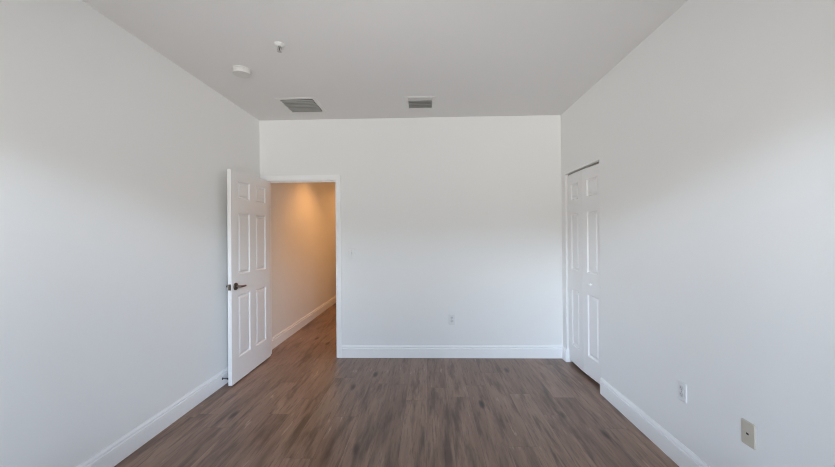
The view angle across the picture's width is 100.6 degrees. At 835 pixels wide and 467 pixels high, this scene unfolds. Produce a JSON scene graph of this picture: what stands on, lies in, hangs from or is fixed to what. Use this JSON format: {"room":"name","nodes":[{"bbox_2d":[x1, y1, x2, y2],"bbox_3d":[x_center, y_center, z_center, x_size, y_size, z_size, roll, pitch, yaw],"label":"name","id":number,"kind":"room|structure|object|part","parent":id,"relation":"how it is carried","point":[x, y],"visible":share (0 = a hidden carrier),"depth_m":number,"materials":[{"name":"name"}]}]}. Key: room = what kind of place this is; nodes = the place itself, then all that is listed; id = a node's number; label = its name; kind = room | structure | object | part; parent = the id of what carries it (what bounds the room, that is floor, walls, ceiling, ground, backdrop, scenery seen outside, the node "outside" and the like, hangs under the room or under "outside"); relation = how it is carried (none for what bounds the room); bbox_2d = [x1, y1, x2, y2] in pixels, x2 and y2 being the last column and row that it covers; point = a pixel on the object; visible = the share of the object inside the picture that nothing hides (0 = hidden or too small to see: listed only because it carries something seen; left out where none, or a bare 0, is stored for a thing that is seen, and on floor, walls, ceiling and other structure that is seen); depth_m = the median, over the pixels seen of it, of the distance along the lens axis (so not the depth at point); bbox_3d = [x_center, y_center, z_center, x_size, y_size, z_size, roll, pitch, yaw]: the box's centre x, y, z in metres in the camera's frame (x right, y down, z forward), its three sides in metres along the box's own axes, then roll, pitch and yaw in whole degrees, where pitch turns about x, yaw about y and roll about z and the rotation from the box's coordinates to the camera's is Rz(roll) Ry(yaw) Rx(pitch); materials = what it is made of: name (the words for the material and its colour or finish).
{"room":"empty bedroom","nodes":[
{"label":"empty bedroom","id":0,"kind":"room"},
{"bbox_2d":[0,0,335,466],"bbox_3d":[-1.850,0.064,5.052,0.120,2.740,10.920,0,0,2],"label":"wall","id":1,"kind":"structure","parent":0,"point":[115,158],"depth_m":2.12,"materials":[{"name":"paint"}]},
{"bbox_2d":[76,367,227,466],"bbox_3d":[-1.870,1.352,1.849,0.014,0.142,4.283,0,0,2],"label":"baseboard","id":2,"kind":"structure","parent":1,"relation":"attached to","point":[117,451],"depth_m":2.42,"materials":[{"name":"paint"}]},
{"bbox_2d":[272,296,335,349],"bbox_3d":[-1.705,1.370,7.254,0.014,0.142,6.260,0,0,2],"label":"baseboard","id":3,"kind":"structure","parent":1,"relation":"attached to","point":[286,333],"depth_m":5.19,"materials":[{"name":"paint"}]},
{"bbox_2d":[82,0,687,120],"bbox_3d":[0.225,-1.372,5.043,4.651,0.100,11.020,0,0,2],"label":"ceiling","id":4,"kind":"structure","parent":0,"point":[360,59],"depth_m":2.47,"materials":[{"name":"paint"}]},
{"bbox_2d":[232,65,250,77],"bbox_3d":[-1.412,-1.295,2.781,0.140,0.044,0.140,0,0,2],"label":"smoke detector","id":5,"kind":"object","parent":4,"relation":"attached to","point":[240,71],"visible":1,"depth_m":2.75,"materials":[{"name":"plastic"}]},
{"bbox_2d":[274,42,284,52],"bbox_3d":[-0.966,-1.297,2.423,0.076,0.051,0.076,0,0,2],"label":"sprinkler head","id":6,"kind":"object","parent":4,"relation":"attached to","point":[279,45],"visible":1,"depth_m":2.41},
{"bbox_2d":[275,97,326,112],"bbox_3d":[-1.183,-1.306,3.555,0.398,0.020,0.404,0,0,2],"label":"ceiling vent","id":7,"kind":"object","parent":4,"relation":"in","point":[296,104],"visible":1,"depth_m":3.52,"materials":[{"name":"metal"}]},
{"bbox_2d":[280,100,321,111],"bbox_3d":[-1.183,-1.306,3.555,0.324,0.019,0.311,0,0,2],"label":"grille","id":8,"kind":"object","parent":7,"relation":"attached to","point":[292,105],"depth_m":3.55,"materials":[{"name":"metal"}]},
{"bbox_2d":[404,96,435,108],"bbox_3d":[0.028,-1.316,3.506,0.305,0.021,0.313,0,0,2],"label":"ceiling vent","id":9,"kind":"object","parent":4,"relation":"in","point":[413,102],"visible":1,"depth_m":3.48,"materials":[{"name":"metal"}]},
{"bbox_3d":[0.025,-1.317,3.402,0.235,0.017,0.024,0,0,2],"label":"blade","id":10,"kind":"part","parent":9,"relation":"part of","materials":[{"name":"metal"}]},
{"bbox_3d":[0.031,-1.315,3.608,0.235,0.020,0.016,0,0,2],"label":"blade","id":11,"kind":"part","parent":9,"relation":"part of","materials":[{"name":"metal"}]},
{"bbox_3d":[0.030,-1.315,3.566,0.235,0.020,0.016,0,0,2],"label":"blade","id":12,"kind":"part","parent":9,"relation":"part of","materials":[{"name":"metal"}]},
{"bbox_3d":[0.029,-1.315,3.524,0.235,0.020,0.016,0,0,2],"label":"blade","id":13,"kind":"part","parent":9,"relation":"part of","materials":[{"name":"metal"}]},
{"bbox_3d":[0.028,-1.315,3.483,0.235,0.020,0.016,0,0,2],"label":"blade","id":14,"kind":"part","parent":9,"relation":"part of","materials":[{"name":"metal"}]},
{"bbox_2d":[114,303,678,466],"bbox_3d":[0.247,1.468,5.033,4.651,0.100,11.020,0,0,2],"label":"floor","id":15,"kind":"structure","parent":0,"point":[305,405],"depth_m":2.67,"materials":[{"name":"wood"}]},
{"bbox_2d":[259,115,562,344],"bbox_3d":[-0.095,0.047,4.018,3.691,2.740,0.120,0,0,2],"label":"wall","id":16,"kind":"structure","parent":0,"point":[441,217],"depth_m":3.95,"materials":[{"name":"paint"}]},
{"bbox_2d":[260,175,341,357],"bbox_3d":[-1.339,0.378,4.047,0.935,2.098,0.138,0,0,2],"label":"door frame","id":17,"kind":"structure","parent":16,"relation":"attached to","point":[337,178],"depth_m":3.97,"materials":[{"name":"paint"}]},
{"bbox_2d":[226,169,270,385],"bbox_3d":[-1.735,0.407,3.618,0.163,2.018,0.813,0,0,2],"label":"door","id":18,"kind":"structure","parent":17,"relation":"attached to","point":[248,196],"depth_m":3.52,"materials":[{"name":"paint"}]},
{"bbox_3d":[-1.747,-0.425,3.452,0.035,0.170,0.223,0,0,2],"label":"panel","id":19,"kind":"part","parent":18,"relation":"part of","materials":[{"name":"paint"}]},
{"bbox_3d":[-1.743,0.099,3.450,0.035,0.594,0.223,0,0,2],"label":"panel","id":20,"kind":"part","parent":18,"relation":"part of","materials":[{"name":"paint"}]},
{"bbox_3d":[-1.737,0.894,3.448,0.035,0.598,0.223,0,0,2],"label":"panel","id":21,"kind":"part","parent":18,"relation":"part of","materials":[{"name":"paint"}]},
{"bbox_3d":[-1.737,-0.424,3.795,0.035,0.170,0.223,0,0,2],"label":"panel","id":22,"kind":"part","parent":18,"relation":"part of","materials":[{"name":"paint"}]},
{"bbox_3d":[-1.732,0.100,3.793,0.035,0.594,0.223,0,0,2],"label":"panel","id":23,"kind":"part","parent":18,"relation":"part of","materials":[{"name":"paint"}]},
{"bbox_3d":[-1.726,0.895,3.791,0.035,0.598,0.223,0,0,2],"label":"panel","id":24,"kind":"part","parent":18,"relation":"part of","materials":[{"name":"paint"}]},
{"bbox_2d":[349,248,354,257],"bbox_3d":[-0.755,0.228,3.969,0.072,0.116,0.021,0,0,2],"label":"light switch","id":25,"kind":"object","parent":16,"relation":"attached to","point":[351,250],"visible":1,"depth_m":3.97,"materials":[{"name":"white plastic"}]},
{"bbox_2d":[449,314,454,323],"bbox_3d":[0.390,0.976,3.936,0.072,0.116,0.008,0,0,2],"label":"wall outlet","id":26,"kind":"object","parent":16,"relation":"attached to","point":[451,316],"visible":1,"depth_m":3.93,"materials":[{"name":"plastic"}]},
{"bbox_2d":[342,345,562,357],"bbox_3d":[0.386,1.342,3.932,2.505,0.142,0.014,0,0,2],"label":"baseboard","id":27,"kind":"structure","parent":16,"relation":"attached to","point":[348,351],"depth_m":3.93,"materials":[{"name":"paint"}]},
{"bbox_2d":[561,0,834,466],"bbox_3d":[1.620,0.025,1.695,0.120,2.740,4.420,0,0,2],"label":"wall","id":28,"kind":"structure","parent":0,"point":[712,141],"depth_m":1.77,"materials":[{"name":"paint"}]},
{"bbox_2d":[562,346,569,361],"bbox_3d":[1.644,1.331,3.840,0.044,0.142,0.122,0,0,2],"label":"baseboard","id":29,"kind":"structure","parent":28,"relation":"attached to","point":[565,352],"depth_m":3.79,"materials":[{"name":"paint"}]},
{"bbox_2d":[567,162,600,383],"bbox_3d":[1.645,0.359,3.417,0.079,2.011,0.754,0,0,2],"label":"door","id":30,"kind":"structure","parent":28,"relation":"in","point":[582,184],"depth_m":3.38,"materials":[{"name":"paint"}]},
{"bbox_3d":[1.650,-0.439,3.611,0.030,0.170,0.188,0,0,3],"label":"panel","id":31,"kind":"part","parent":30,"relation":"part of","materials":[{"name":"paint"}]},
{"bbox_3d":[1.654,0.085,3.609,0.030,0.590,0.188,0,0,3],"label":"panel","id":32,"kind":"part","parent":30,"relation":"part of","materials":[{"name":"paint"}]},
{"bbox_3d":[1.660,0.883,3.606,0.030,0.593,0.188,0,0,3],"label":"panel","id":33,"kind":"part","parent":30,"relation":"part of","materials":[{"name":"paint"}]},
{"bbox_3d":[1.647,-0.440,3.245,0.030,0.170,0.191,0,0,-2],"label":"panel","id":34,"kind":"part","parent":30,"relation":"part of","materials":[{"name":"paint"}]},
{"bbox_3d":[1.651,0.083,3.243,0.030,0.590,0.191,0,0,-2],"label":"panel","id":35,"kind":"part","parent":30,"relation":"part of","materials":[{"name":"paint"}]},
{"bbox_3d":[1.657,0.882,3.240,0.030,0.593,0.191,0,0,-2],"label":"panel","id":36,"kind":"part","parent":30,"relation":"part of","materials":[{"name":"paint"}]},
{"bbox_2d":[600,377,709,466],"bbox_3d":[1.552,1.323,1.318,0.014,0.142,3.432,0,0,2],"label":"baseboard","id":37,"kind":"structure","parent":28,"relation":"attached to","point":[673,448],"depth_m":2.32,"materials":[{"name":"paint"}]},
{"bbox_2d":[678,379,686,403],"bbox_3d":[1.575,0.940,2.063,0.008,0.116,0.072,0,0,2],"label":"wall outlet","id":38,"kind":"object","parent":28,"relation":"attached to","point":[682,387],"visible":1,"depth_m":2.05,"materials":[{"name":"plastic"}]},
{"bbox_2d":[741,418,755,449],"bbox_3d":[1.562,0.946,1.636,0.007,0.116,0.072,0,0,2],"label":"phone jack","id":39,"kind":"object","parent":28,"relation":"attached to","point":[748,430],"visible":1,"depth_m":1.63,"materials":[{"name":"beige plastic"}]}
]}

